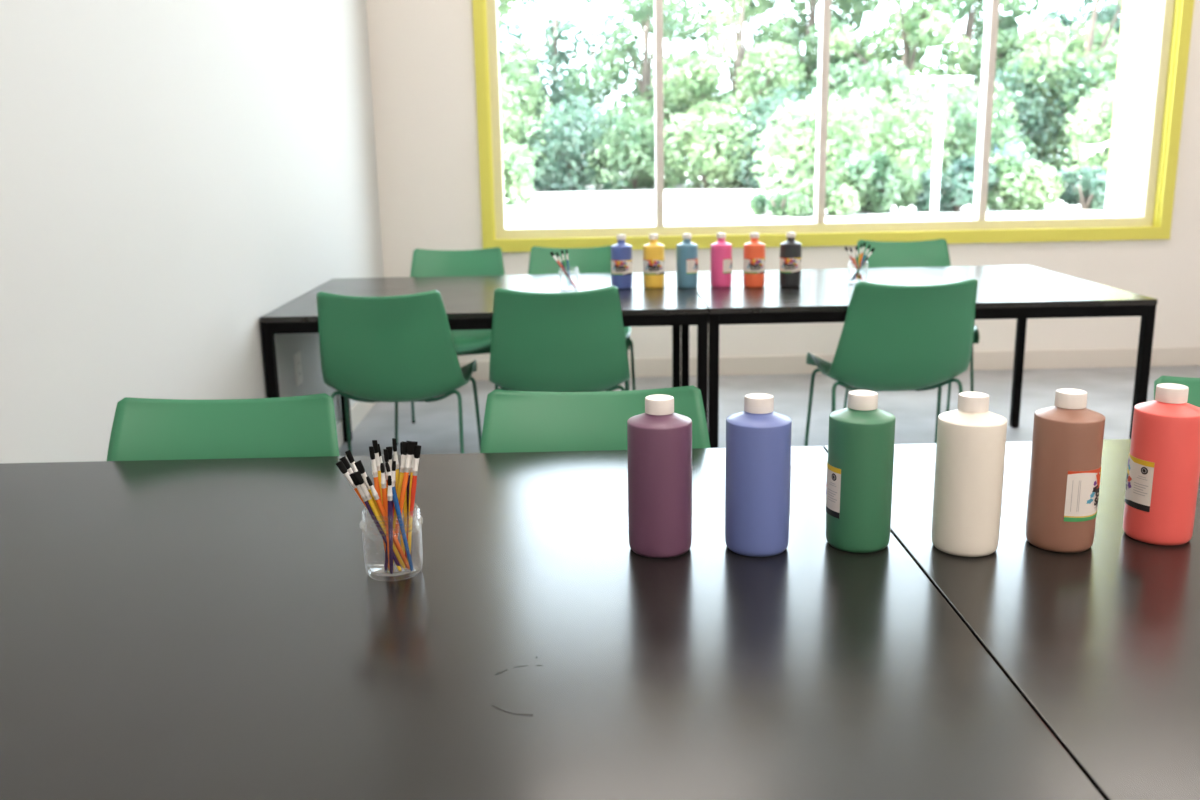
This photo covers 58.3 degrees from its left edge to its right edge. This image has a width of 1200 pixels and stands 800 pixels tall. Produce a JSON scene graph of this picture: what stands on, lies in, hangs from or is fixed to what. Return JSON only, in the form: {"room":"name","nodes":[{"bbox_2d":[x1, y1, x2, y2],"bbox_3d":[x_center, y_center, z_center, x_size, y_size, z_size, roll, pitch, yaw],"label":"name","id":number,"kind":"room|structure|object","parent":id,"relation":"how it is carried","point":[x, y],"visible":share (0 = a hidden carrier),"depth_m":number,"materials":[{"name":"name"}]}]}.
{"room":"art studio","nodes":[
{"label":"art studio","id":0,"kind":"room"},
{"bbox_2d":[0,0,383,462],"bbox_3d":[-1.249,-0.794,1.228,0.200,3.600,9.596,-1,13,-1],"label":"wall","id":1,"kind":"structure","parent":0,"point":[175,175],"depth_m":2.88,"materials":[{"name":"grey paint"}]},
{"bbox_2d":[294,351,302,386],"bbox_3d":[-1.164,-0.121,4.155,0.010,0.124,0.080,-1,13,-1],"label":"wall outlet","id":2,"kind":"object","parent":1,"relation":"attached to","point":[297,357],"visible":1,"depth_m":4.14,"materials":[{"name":"white plastic"}]},
{"bbox_2d":[336,401,375,447],"bbox_3d":[-1.112,0.904,1.625,0.012,0.108,9.184,-1,13,-1],"label":"baseboard","id":3,"kind":"structure","parent":1,"relation":"attached to","point":[358,411],"depth_m":5.12,"materials":[{"name":"beige plastic"}]},
{"bbox_2d":[339,366,1199,455],"bbox_3d":[2.043,0.986,1.703,6.718,0.200,9.596,-1,13,-1],"label":"floor","id":4,"kind":"structure","parent":0,"point":[1110,391],"depth_m":5.43,"materials":[{"name":"concrete"}]},
{"bbox_2d":[107,393,339,460],"bbox_3d":[-0.711,0.458,1.904,0.541,0.833,0.624,-1,13,-1],"label":"chair","id":5,"kind":"object","parent":4,"relation":"on","point":[305,425],"visible":0.09,"depth_m":2.09,"materials":[{"name":"green plastic"}]},
{"bbox_2d":[317,290,481,453],"bbox_3d":[-0.722,-0.022,3.937,0.541,0.833,0.624,-1,13,2],"label":"chair","id":6,"kind":"object","parent":4,"relation":"on","point":[400,348],"visible":0.96,"depth_m":3.67,"materials":[{"name":"green plastic"}]},
{"bbox_2d":[395,247,504,444],"bbox_3d":[-0.659,-0.250,4.896,0.541,0.833,0.624,-1,13,-1],"label":"chair","id":7,"kind":"object","parent":4,"relation":"on","point":[489,261],"visible":0.32,"depth_m":5.07,"materials":[{"name":"green plastic"}]},
{"bbox_2d":[260,272,707,441],"bbox_3d":[-0.396,-0.064,4.292,1.530,0.740,1.104,-1,13,-1],"label":"table","id":8,"kind":"object","parent":4,"relation":"on","point":[468,301],"visible":0.44,"depth_m":4.00,"materials":[{"name":"black laminate"}]},
{"bbox_2d":[558,267,578,290],"bbox_3d":[-0.120,-0.475,4.202,0.082,0.090,0.082,-1,13,-1],"label":"jar","id":9,"kind":"object","parent":8,"relation":"on","point":[574,289],"visible":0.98,"depth_m":4.21,"materials":[{"name":"glass"}]},
{"bbox_2d":[550,252,576,287],"bbox_3d":[-0.142,-0.506,4.193,0.103,0.144,0.007,-1,13,1],"label":"paintbrush","id":10,"kind":"object","parent":9,"relation":"in","point":[551,253],"visible":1,"depth_m":4.19,"materials":[{"name":"red paint"}]},
{"bbox_2d":[561,250,568,287],"bbox_3d":[-0.137,-0.512,4.201,0.028,0.149,0.007,1,13,10],"label":"paintbrush","id":11,"kind":"object","parent":9,"relation":"in","point":[562,252],"visible":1,"depth_m":4.19,"materials":[{"name":"green paint"}]},
{"bbox_2d":[556,252,574,287],"bbox_3d":[-0.136,-0.504,4.184,0.072,0.143,0.007,-1,13,1],"label":"paintbrush","id":12,"kind":"object","parent":9,"relation":"in","point":[557,254],"visible":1,"depth_m":4.18,"materials":[{"name":"purple paint"}]},
{"bbox_2d":[566,249,570,287],"bbox_3d":[-0.124,-0.514,4.210,0.021,0.149,0.007,7,15,29],"label":"paintbrush","id":13,"kind":"object","parent":9,"relation":"in","point":[566,249],"visible":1,"depth_m":4.20,"materials":[{"name":"blue paint"}]},
{"bbox_2d":[611,234,631,288],"bbox_3d":[0.085,-0.543,4.218,0.084,0.208,0.084,1,13,7],"label":"paint bottle","id":14,"kind":"object","parent":8,"relation":"on","point":[621,252],"visible":0.98,"depth_m":4.19,"materials":[{"name":"blue"}]},
{"bbox_2d":[643,234,664,288],"bbox_3d":[0.211,-0.545,4.215,0.084,0.208,0.084,-1,13,1],"label":"paint bottle","id":15,"kind":"object","parent":8,"relation":"on","point":[653,252],"visible":1,"depth_m":4.19,"materials":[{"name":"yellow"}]},
{"bbox_2d":[676,233,697,287],"bbox_3d":[0.341,-0.546,4.212,0.084,0.208,0.084,1,14,10],"label":"paint bottle","id":16,"kind":"object","parent":8,"relation":"on","point":[686,251],"visible":1,"depth_m":4.18,"materials":[{"name":"blue plastic"}]},
{"bbox_2d":[0,446,1104,799],"bbox_3d":[-0.336,0.591,1.516,1.527,0.740,1.136,-1,13,-1],"label":"table","id":17,"kind":"object","parent":4,"relation":"on","point":[186,629],"visible":0.95,"depth_m":1.20,"materials":[{"name":"black laminate"}]},
{"bbox_2d":[359,504,422,580],"bbox_3d":[-0.274,0.185,1.421,0.082,0.090,0.082,-1,13,-1],"label":"jar","id":18,"kind":"object","parent":17,"relation":"on","point":[416,519],"visible":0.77,"depth_m":1.41,"materials":[{"name":"clear glass"}]},
{"bbox_2d":[336,460,367,509],"bbox_3d":[-0.299,0.150,1.415,0.086,0.150,0.007,-2,13,-4],"label":"paintbrush","id":19,"kind":"object","parent":18,"relation":"in","point":[340,465],"visible":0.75,"depth_m":1.40,"materials":[{"name":"orange paint"}]},
{"bbox_2d":[354,460,384,522],"bbox_3d":[-0.288,0.149,1.412,0.059,0.152,0.007,-8,15,-26],"label":"paintbrush","id":20,"kind":"object","parent":18,"relation":"in","point":[358,464],"visible":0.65,"depth_m":1.39,"materials":[{"name":"orange paint"}]},
{"bbox_2d":[340,456,405,566],"bbox_3d":[-0.299,0.148,1.419,0.082,0.152,0.007,1,13,7],"label":"paintbrush","id":21,"kind":"object","parent":18,"relation":"in","point":[344,460],"visible":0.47,"depth_m":1.41,"materials":[{"name":"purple paint"}]},
{"bbox_2d":[345,450,400,570],"bbox_3d":[-0.299,0.145,1.417,0.080,0.158,0.007,6,15,26],"label":"paintbrush","id":22,"kind":"object","parent":18,"relation":"in","point":[349,455],"visible":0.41,"depth_m":1.41,"materials":[{"name":"orange paint"}]},
{"bbox_2d":[349,472,401,569],"bbox_3d":[-0.291,0.159,1.398,0.058,0.140,0.007,-4,14,-13],"label":"paintbrush","id":23,"kind":"object","parent":18,"relation":"in","point":[351,475],"visible":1,"depth_m":1.39,"materials":[{"name":"purple paint"}]},
{"bbox_2d":[353,471,404,568],"bbox_3d":[-0.286,0.157,1.397,0.060,0.143,0.007,-8,15,-26],"label":"paintbrush","id":24,"kind":"object","parent":18,"relation":"in","point":[357,475],"visible":0.98,"depth_m":1.39,"materials":[{"name":"orange paint"}]},
{"bbox_2d":[369,446,388,568],"bbox_3d":[-0.290,0.142,1.415,0.028,0.165,0.007,9,17,37],"label":"paintbrush","id":25,"kind":"object","parent":18,"relation":"in","point":[371,448],"visible":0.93,"depth_m":1.41,"materials":[{"name":"orange paint"}]},
{"bbox_2d":[378,444,386,488],"bbox_3d":[-0.284,0.138,1.435,0.032,0.163,0.007,6,15,27],"label":"paintbrush","id":26,"kind":"object","parent":18,"relation":"in","point":[379,449],"visible":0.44,"depth_m":1.42,"materials":[{"name":"orange paint"}]},
{"bbox_2d":[372,440,393,563],"bbox_3d":[-0.288,0.136,1.427,0.026,0.170,0.007,10,17,39],"label":"paintbrush","id":27,"kind":"object","parent":18,"relation":"in","point":[374,442],"visible":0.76,"depth_m":1.42,"materials":[{"name":"orange paint"}]},
{"bbox_2d":[380,463,389,569],"bbox_3d":[-0.277,0.153,1.399,0.007,0.148,0.007,-2,13,0],"label":"paintbrush","id":28,"kind":"object","parent":18,"relation":"in","point":[382,469],"visible":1,"depth_m":1.39,"materials":[{"name":"orange paint"}]},
{"bbox_2d":[366,476,409,568],"bbox_3d":[-0.275,0.161,1.397,0.051,0.136,0.007,-9,15,-30],"label":"paintbrush","id":29,"kind":"object","parent":18,"relation":"in","point":[374,493],"visible":1,"depth_m":1.39,"materials":[{"name":"orange paint"}]},
{"bbox_2d":[386,446,392,497],"bbox_3d":[-0.279,0.140,1.429,0.018,0.161,0.007,-10,16,-34],"label":"paintbrush","id":30,"kind":"object","parent":18,"relation":"in","point":[390,448],"visible":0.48,"depth_m":1.42,"materials":[{"name":"orange paint"}]},
{"bbox_2d":[387,475,392,573],"bbox_3d":[-0.271,0.162,1.389,0.015,0.136,0.007,11,18,42],"label":"paintbrush","id":31,"kind":"object","parent":18,"relation":"in","point":[390,498],"visible":1,"depth_m":1.39,"materials":[{"name":"purple paint"}]},
{"bbox_2d":[384,461,395,569],"bbox_3d":[-0.274,0.151,1.403,0.026,0.150,0.007,1,13,10],"label":"paintbrush","id":32,"kind":"object","parent":18,"relation":"in","point":[394,462],"visible":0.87,"depth_m":1.39,"materials":[{"name":"purple paint"}]},
{"bbox_2d":[383,449,400,564],"bbox_3d":[-0.275,0.143,1.420,0.007,0.159,0.022,-11,17,-37],"label":"paintbrush","id":33,"kind":"object","parent":18,"relation":"in","point":[386,457],"visible":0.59,"depth_m":1.41,"materials":[{"name":"red paint"}]},
{"bbox_2d":[392,438,404,554],"bbox_3d":[-0.266,0.135,1.424,0.007,0.173,0.014,-13,18,-40],"label":"paintbrush","id":34,"kind":"object","parent":18,"relation":"in","point":[394,443],"visible":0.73,"depth_m":1.41,"materials":[{"name":"orange paint"}]},
{"bbox_2d":[385,462,413,570],"bbox_3d":[-0.261,0.153,1.401,0.028,0.149,0.007,0,13,4],"label":"paintbrush","id":35,"kind":"object","parent":18,"relation":"in","point":[395,498],"visible":0.93,"depth_m":1.40,"materials":[{"name":"blue paint"}]},
{"bbox_2d":[393,442,407,531],"bbox_3d":[-0.265,0.138,1.415,0.040,0.171,0.007,-3,13,-7],"label":"paintbrush","id":36,"kind":"object","parent":18,"relation":"in","point":[405,444],"visible":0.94,"depth_m":1.40,"materials":[{"name":"orange paint"}]},
{"bbox_2d":[400,441,406,537],"bbox_3d":[-0.259,0.137,1.429,0.007,0.166,0.009,2,12,11],"label":"paintbrush","id":37,"kind":"object","parent":18,"relation":"in","point":[401,443],"visible":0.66,"depth_m":1.43,"materials":[{"name":"orange paint"}]},
{"bbox_2d":[393,441,414,560],"bbox_3d":[-0.259,0.139,1.405,0.044,0.174,0.007,-4,14,-12],"label":"paintbrush","id":38,"kind":"object","parent":18,"relation":"in","point":[410,449],"visible":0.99,"depth_m":1.40,"materials":[{"name":"orange paint"}]},
{"bbox_2d":[407,465,411,558],"bbox_3d":[-0.253,0.139,1.429,0.007,0.162,0.023,4,14,21],"label":"paintbrush","id":39,"kind":"object","parent":18,"relation":"in","point":[408,483],"visible":0.35,"depth_m":1.42,"materials":[{"name":"purple paint"}]},
{"bbox_2d":[407,441,417,563],"bbox_3d":[-0.247,0.138,1.415,0.024,0.171,0.007,-5,14,-16],"label":"paintbrush","id":40,"kind":"object","parent":18,"relation":"in","point":[416,443],"visible":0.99,"depth_m":1.41,"materials":[{"name":"orange paint"}]},
{"bbox_2d":[405,445,420,558],"bbox_3d":[-0.246,0.140,1.415,0.033,0.167,0.007,0,13,6],"label":"paintbrush","id":41,"kind":"object","parent":18,"relation":"in","point":[417,449],"visible":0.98,"depth_m":1.40,"materials":[{"name":"red paint"}]},
{"bbox_2d":[627,394,691,557],"bbox_3d":[0.082,0.101,1.476,0.089,0.216,0.089,0,13,5],"label":"paint bottle","id":42,"kind":"object","parent":17,"relation":"on","point":[659,439],"visible":1,"depth_m":1.44,"materials":[{"name":"purple plastic"}]},
{"bbox_2d":[725,393,791,556],"bbox_3d":[0.216,0.099,1.473,0.089,0.216,0.089,2,14,12],"label":"paint bottle","id":43,"kind":"object","parent":17,"relation":"on","point":[758,438],"visible":1,"depth_m":1.44,"materials":[{"name":"blue plastic"}]},
{"bbox_2d":[826,390,895,552],"bbox_3d":[0.358,0.095,1.481,0.089,0.216,0.089,12,19,44],"label":"paint bottle","id":44,"kind":"object","parent":17,"relation":"on","point":[861,438],"visible":1,"depth_m":1.45,"materials":[{"name":"green plastic"}]},
{"bbox_2d":[489,285,629,391],"bbox_3d":[-0.143,-0.037,3.953,0.541,0.833,0.624,-1,13,-1],"label":"chair","id":45,"kind":"object","parent":4,"relation":"on","point":[561,341],"visible":0.76,"depth_m":3.68,"materials":[{"name":"green plastic"}]},
{"bbox_2d":[528,245,635,389],"bbox_3d":[-0.107,-0.262,4.902,0.541,0.833,0.624,-1,13,-1],"label":"chair","id":46,"kind":"object","parent":4,"relation":"on","point":[592,259],"visible":0.12,"depth_m":5.08,"materials":[{"name":"green plastic"}]},
{"bbox_2d":[480,385,709,452],"bbox_3d":[0.000,0.443,1.912,0.541,0.833,0.624,-1,13,-1],"label":"chair","id":47,"kind":"object","parent":4,"relation":"on","point":[514,421],"visible":0.06,"depth_m":2.10,"materials":[{"name":"green plastic"}]},
{"bbox_2d":[804,278,977,445],"bbox_3d":[1.057,-0.061,3.961,0.541,0.833,0.624,-2,13,-2],"label":"chair","id":48,"kind":"object","parent":4,"relation":"on","point":[893,337],"visible":0.94,"depth_m":3.69,"materials":[{"name":"green plastic"}]},
{"bbox_2d":[844,239,978,411],"bbox_3d":[1.415,-0.294,4.920,0.541,0.833,0.624,0,13,4],"label":"chair","id":49,"kind":"object","parent":4,"relation":"on","point":[929,253],"visible":0.12,"depth_m":5.10,"materials":[{"name":"green plastic"}]},
{"bbox_2d":[681,265,1157,447],"bbox_3d":[1.143,-0.097,4.309,1.544,0.740,1.104,-1,13,-1],"label":"table","id":50,"kind":"object","parent":4,"relation":"on","point":[1021,293],"visible":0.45,"depth_m":3.85,"materials":[{"name":"black laminate"}]},
{"bbox_2d":[710,233,731,287],"bbox_3d":[0.474,-0.548,4.208,0.084,0.208,0.084,-1,13,-1],"label":"paint bottle","id":51,"kind":"object","parent":50,"relation":"on","point":[721,250],"visible":1,"depth_m":4.18,"materials":[{"name":"pink"}]},
{"bbox_2d":[743,232,764,287],"bbox_3d":[0.601,-0.546,4.190,0.084,0.208,0.084,-1,13,0],"label":"paint bottle","id":52,"kind":"object","parent":50,"relation":"on","point":[754,250],"visible":1,"depth_m":4.16,"materials":[{"name":"orange"}]},
{"bbox_2d":[779,232,801,286],"bbox_3d":[0.741,-0.547,4.185,0.084,0.208,0.084,2,14,13],"label":"paint bottle","id":53,"kind":"object","parent":50,"relation":"on","point":[790,250],"visible":1,"depth_m":4.16,"materials":[{"name":"grey plastic"}]},
{"bbox_2d":[847,261,867,283],"bbox_3d":[1.019,-0.507,4.249,0.082,0.090,0.082,-1,13,-1],"label":"jar","id":54,"kind":"object","parent":50,"relation":"on","point":[851,282],"visible":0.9,"depth_m":4.25,"materials":[{"name":"glass"}]},
{"bbox_2d":[845,246,863,280],"bbox_3d":[1.002,-0.536,4.242,0.082,0.139,0.007,-1,13,-1],"label":"paintbrush","id":55,"kind":"object","parent":54,"relation":"in","point":[846,248],"visible":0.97,"depth_m":4.24,"materials":[{"name":"red paint"}]},
{"bbox_2d":[849,248,861,280],"bbox_3d":[1.011,-0.537,4.256,0.053,0.132,0.007,0,13,3],"label":"paintbrush","id":56,"kind":"object","parent":54,"relation":"in","point":[851,251],"visible":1,"depth_m":4.25,"materials":[{"name":"orange paint"}]},
{"bbox_2d":[855,246,859,280],"bbox_3d":[1.013,-0.536,4.231,0.022,0.141,0.007,0,13,4],"label":"paintbrush","id":57,"kind":"object","parent":54,"relation":"in","point":[856,247],"visible":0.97,"depth_m":4.23,"materials":[{"name":"green paint"}]},
{"bbox_2d":[856,242,865,280],"bbox_3d":[1.028,-0.544,4.240,0.036,0.153,0.007,-1,13,-1],"label":"paintbrush","id":58,"kind":"object","parent":54,"relation":"in","point":[864,244],"visible":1,"depth_m":4.23,"materials":[{"name":"orange paint"}]},
{"bbox_2d":[853,245,870,280],"bbox_3d":[1.036,-0.542,4.252,0.066,0.143,0.007,-1,13,-1],"label":"paintbrush","id":59,"kind":"object","parent":54,"relation":"in","point":[869,246],"visible":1,"depth_m":4.24,"materials":[{"name":"blue paint"}]},
{"bbox_2d":[850,248,874,281],"bbox_3d":[1.034,-0.532,4.237,0.093,0.132,0.007,0,13,3],"label":"paintbrush","id":60,"kind":"object","parent":54,"relation":"in","point":[873,249],"visible":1,"depth_m":4.23,"materials":[{"name":"purple paint"}]},
{"bbox_2d":[824,439,1199,799],"bbox_3d":[1.193,0.558,1.533,1.527,0.740,1.136,-1,13,-1],"label":"table","id":61,"kind":"object","parent":4,"relation":"on","point":[1101,642],"visible":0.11,"depth_m":1.25,"materials":[{"name":"black laminate"}]},
{"bbox_2d":[932,391,1006,556],"bbox_3d":[0.500,0.097,1.459,0.089,0.216,0.089,4,14,19],"label":"paint bottle","id":62,"kind":"object","parent":61,"relation":"on","point":[971,438],"visible":1,"depth_m":1.43,"materials":[{"name":"white plastic"}]},
{"bbox_2d":[1026,388,1104,552],"bbox_3d":[0.635,0.093,1.467,0.089,0.216,0.089,4,14,22],"label":"paint bottle","id":63,"kind":"object","parent":61,"relation":"on","point":[1068,436],"visible":1,"depth_m":1.44,"materials":[{"name":"brown plastic"}]},
{"bbox_2d":[1123,383,1199,545],"bbox_3d":[0.779,0.086,1.486,0.089,0.216,0.089,10,17,39],"label":"paint bottle","id":64,"kind":"object","parent":61,"relation":"on","point":[1163,471],"visible":1,"depth_m":1.46,"materials":[{"name":"red plastic"}]},
{"bbox_2d":[1154,375,1199,406],"bbox_3d":[1.299,0.416,1.927,0.541,0.833,0.624,-1,13,-1],"label":"chair","id":65,"kind":"object","parent":4,"relation":"on","point":[1193,384],"visible":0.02,"depth_m":2.11,"materials":[{"name":"green plastic"}]},
{"bbox_2d":[366,0,1199,361],"bbox_3d":[1.933,-1.942,5.838,6.318,3.600,0.200,-1,13,-1],"label":"wall","id":66,"kind":"structure","parent":0,"point":[422,56],"depth_m":5.94,"materials":[{"name":"white paint"}]},
{"bbox_2d":[459,347,1199,380],"bbox_3d":[1.966,-0.219,6.136,6.318,0.108,0.012,-1,13,-1],"label":"baseboard","id":67,"kind":"structure","parent":66,"relation":"attached to","point":[1174,356],"depth_m":6.13,"materials":[{"name":"beige plastic"}]},
{"bbox_2d":[472,0,1193,251],"bbox_3d":[1.237,-2.107,5.750,3.815,2.535,0.172,-1,13,-1],"label":"window","id":68,"kind":"structure","parent":66,"relation":"in","point":[1152,220],"depth_m":5.93,"materials":[{"name":"yellow paint"}]},
{"bbox_2d":[1104,0,1155,216],"bbox_3d":[3.133,-2.239,6.086,0.170,2.480,0.380,-1,13,-1],"label":"trim","id":69,"kind":"structure","parent":66,"relation":"attached to","point":[1137,22],"depth_m":6.21,"materials":[{"name":"white"}]},
{"label":"outside","id":70,"kind":"structure","parent":0,"visible":0},
{"bbox_2d":[505,159,1103,227],"bbox_3d":[9.253,-9.668,47.297,140.000,0.100,83.804,-1,13,-1],"label":"ground","id":71,"kind":"structure","parent":70,"point":[593,207],"depth_m":25.65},
{"bbox_2d":[502,142,536,205],"bbox_3d":[-3.026,-6.347,30.207,2.534,2.019,2.094,-1,13,-1],"label":"bush","id":72,"kind":"object","parent":71,"relation":"on","point":[518,169],"visible":0.31,"depth_m":29.88,"materials":[{"name":"green plant"}]},
{"bbox_2d":[497,0,544,132],"bbox_3d":[-5.616,-12.368,41.599,7.102,8.714,5.949,-1,13,-1],"label":"tree","id":73,"kind":"object","parent":71,"relation":"on","point":[503,8],"visible":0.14,"depth_m":40.40,"materials":[{"name":"green plant"}]},
{"bbox_2d":[500,81,560,176],"bbox_3d":[-3.438,-9.398,39.174,4.148,4.681,4.427,-1,13,-1],"label":"bush","id":74,"kind":"object","parent":71,"relation":"on","point":[514,115],"visible":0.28,"depth_m":38.40,"materials":[{"name":"green plant"}]},
{"bbox_2d":[498,0,631,184],"bbox_3d":[-2.384,-13.210,44.907,7.630,9.643,5.790,-1,13,-1],"label":"tree","id":75,"kind":"object","parent":71,"relation":"on","point":[556,58],"visible":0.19,"depth_m":44.71,"materials":[{"name":"green plant"}]},
{"bbox_2d":[512,94,619,191],"bbox_3d":[-1.242,-9.124,39.094,3.687,3.792,3.693,4,14,20],"label":"bush","id":76,"kind":"object","parent":71,"relation":"on","point":[557,172],"visible":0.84,"depth_m":38.36,"materials":[{"name":"green plant"}]},
{"bbox_2d":[584,106,684,189],"bbox_3d":[1.212,-8.913,39.377,3.712,3.456,3.708,-1,13,-1],"label":"bush","id":77,"kind":"object","parent":71,"relation":"on","point":[633,154],"visible":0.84,"depth_m":38.51,"materials":[{"name":"green plant"}]},
{"bbox_2d":[563,0,722,185],"bbox_3d":[1.895,-12.291,42.493,5.580,8.762,6.604,4,14,20],"label":"tree","id":78,"kind":"object","parent":71,"relation":"on","point":[642,103],"visible":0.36,"depth_m":41.51,"materials":[{"name":"green plant"}]},
{"bbox_2d":[649,107,755,189],"bbox_3d":[3.660,-8.753,38.793,3.970,3.519,3.832,-1,13,-1],"label":"bush","id":79,"kind":"object","parent":71,"relation":"on","point":[698,153],"visible":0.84,"depth_m":38.10,"materials":[{"name":"green plant"}]},
{"bbox_2d":[650,0,813,186],"bbox_3d":[4.968,-12.194,40.363,6.381,8.877,5.519,-5,14,-16],"label":"tree","id":80,"kind":"object","parent":71,"relation":"on","point":[707,102],"visible":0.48,"depth_m":39.26,"materials":[{"name":"green plant"}]},
{"bbox_2d":[746,189,812,216],"bbox_3d":[4.072,-4.311,23.818,1.028,0.761,1.606,-14,18,-43],"label":"bush","id":81,"kind":"object","parent":71,"relation":"on","point":[789,203],"visible":0.98,"depth_m":23.51,"materials":[{"name":"green plant"}]},
{"bbox_2d":[729,82,834,189],"bbox_3d":[6.452,-8.946,37.640,3.818,4.309,3.884,-1,13,-1],"label":"bush","id":82,"kind":"object","parent":71,"relation":"on","point":[766,113],"visible":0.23,"depth_m":37.34,"materials":[{"name":"green plant"}]},
{"bbox_2d":[727,0,882,178],"bbox_3d":[7.942,-13.138,43.139,6.039,9.971,6.161,-1,13,-1],"label":"tree","id":83,"kind":"object","parent":71,"relation":"on","point":[790,35],"visible":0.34,"depth_m":41.46,"materials":[{"name":"green plant"}]},
{"bbox_2d":[751,94,874,194],"bbox_3d":[5.809,-6.883,29.881,3.431,3.160,3.315,-1,13,-1],"label":"bush","id":84,"kind":"object","parent":71,"relation":"on","point":[802,147],"visible":0.76,"depth_m":29.22,"materials":[{"name":"green plant"}]},
{"bbox_2d":[794,168,865,215],"bbox_3d":[5.077,-4.551,23.867,1.827,1.235,1.649,2,14,12],"label":"bush","id":85,"kind":"object","parent":71,"relation":"on","point":[840,200],"visible":0.6,"depth_m":23.37,"materials":[{"name":"green plant"}]},
{"bbox_2d":[792,58,918,173],"bbox_3d":[8.866,-9.408,37.698,4.288,5.071,4.603,-1,13,-1],"label":"bush","id":86,"kind":"object","parent":71,"relation":"on","point":[864,77],"visible":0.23,"depth_m":36.70,"materials":[{"name":"green plant"}]},
{"bbox_2d":[833,150,924,213],"bbox_3d":[6.181,-4.843,24.297,2.150,1.568,1.620,-9,15,-29],"label":"bush","id":87,"kind":"object","parent":71,"relation":"on","point":[884,186],"visible":0.89,"depth_m":23.93,"materials":[{"name":"green plant"}]},
{"bbox_2d":[828,75,956,174],"bbox_3d":[8.027,-7.469,31.247,3.976,3.644,3.996,-1,13,-1],"label":"bush","id":88,"kind":"object","parent":71,"relation":"on","point":[891,143],"visible":0.55,"depth_m":30.10,"materials":[{"name":"green plant"}]},
{"bbox_2d":[830,0,975,171],"bbox_3d":[11.106,-11.903,39.666,5.375,8.316,5.899,3,14,15],"label":"tree","id":89,"kind":"object","parent":71,"relation":"on","point":[919,32],"visible":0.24,"depth_m":39.09,"materials":[{"name":"green plant"}]},
{"bbox_2d":[909,76,972,213],"bbox_3d":[7.364,-5.544,23.476,1.340,2.900,0.180,-1,13,-1],"label":"lamp post","id":90,"kind":"object","parent":71,"relation":"on","point":[940,95],"visible":1,"depth_m":23.30,"materials":[{"name":"white metal"}]},
{"bbox_2d":[911,152,999,212],"bbox_3d":[7.994,-4.783,24.243,1.800,1.559,1.590,9,17,37],"label":"bush","id":91,"kind":"object","parent":71,"relation":"on","point":[956,191],"visible":0.76,"depth_m":23.86,"materials":[{"name":"green plant"}]},
{"bbox_2d":[893,71,1018,175],"bbox_3d":[11.722,-9.089,36.419,4.234,3.920,4.184,-1,13,-1],"label":"bush","id":92,"kind":"object","parent":71,"relation":"on","point":[962,87],"visible":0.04,"depth_m":35.45,"materials":[{"name":"green plant"}]},
{"bbox_2d":[875,0,1041,114],"bbox_3d":[14.383,-13.078,42.782,7.693,9.212,6.173,-1,13,-1],"label":"tree","id":93,"kind":"object","parent":71,"relation":"on","point":[1009,41],"visible":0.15,"depth_m":41.63,"materials":[{"name":"green plant"}]},
{"bbox_2d":[898,82,1035,172],"bbox_3d":[10.680,-7.835,32.239,4.157,3.365,3.933,-1,13,-1],"label":"bush","id":94,"kind":"object","parent":71,"relation":"on","point":[966,135],"visible":0.5,"depth_m":31.36,"materials":[{"name":"green plant"}]},
{"bbox_2d":[990,143,1041,163],"bbox_3d":[12.930,-7.749,35.525,1.800,1.449,4.405,-1,13,-1],"label":"car","id":95,"kind":"object","parent":71,"relation":"on","point":[1013,148],"visible":0.06,"depth_m":34.66,"materials":[{"name":"white paint"}]},
{"bbox_2d":[987,152,1065,211],"bbox_3d":[9.506,-4.844,24.414,1.726,1.560,1.846,-1,13,-1],"label":"bush","id":96,"kind":"object","parent":71,"relation":"on","point":[1033,185],"visible":0.93,"depth_m":23.81,"materials":[{"name":"green plant"}]},
{"bbox_2d":[972,55,1097,169],"bbox_3d":[14.842,-9.634,37.660,4.598,4.988,4.637,-1,13,-1],"label":"bush","id":97,"kind":"object","parent":71,"relation":"on","point":[1035,125],"visible":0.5,"depth_m":36.30,"materials":[{"name":"green plant"}]},
{"bbox_2d":[1003,0,1122,172],"bbox_3d":[17.162,-11.137,37.867,6.011,6.927,6.257,-1,13,-1],"label":"tree","id":98,"kind":"object","parent":71,"relation":"on","point":[1095,38],"visible":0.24,"depth_m":36.88,"materials":[{"name":"green plant"}]},
{"bbox_2d":[1039,0,1121,167],"bbox_3d":[20.011,-12.513,41.715,5.888,9.278,5.466,7,16,31],"label":"tree","id":99,"kind":"object","parent":71,"relation":"on","point":[1062,17],"visible":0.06,"depth_m":40.80,"materials":[{"name":"green plant"}]},
{"bbox_2d":[1055,165,1107,210],"bbox_3d":[10.803,-4.620,23.918,1.448,1.160,1.833,-5,14,-17],"label":"bush","id":100,"kind":"object","parent":71,"relation":"on","point":[1086,188],"visible":0.56,"depth_m":23.99,"materials":[{"name":"green plant"}]},
{"bbox_2d":[1050,48,1117,170],"bbox_3d":[17.425,-9.053,35.305,3.738,4.883,5.027,-10,16,-34],"label":"bush","id":101,"kind":"object","parent":71,"relation":"on","point":[1107,74],"visible":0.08,"depth_m":35.53,"materials":[{"name":"green plant"}]},
{"bbox_2d":[1061,81,1115,171],"bbox_3d":[15.197,-7.662,31.226,3.554,3.767,3.333,-1,13,-1],"label":"bush","id":102,"kind":"object","parent":71,"relation":"on","point":[1095,137],"visible":0.34,"depth_m":30.89,"materials":[{"name":"green plant"}]},
{"bbox_2d":[1081,141,1110,159],"bbox_3d":[10.948,-4.956,23.674,0.790,1.536,0.240,-1,13,-1],"label":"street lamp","id":103,"kind":"object","parent":71,"relation":"on","point":[1091,149],"visible":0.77,"depth_m":23.45,"materials":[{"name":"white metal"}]},
{"bbox_2d":[1101,1,1122,26],"bbox_3d":[23.606,-13.137,43.755,6.443,8.879,6.028,6,15,27],"label":"tree","id":104,"kind":"object","parent":71,"relation":"on","point":[1109,4],"visible":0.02,"depth_m":42.54,"materials":[{"name":"green plant"}]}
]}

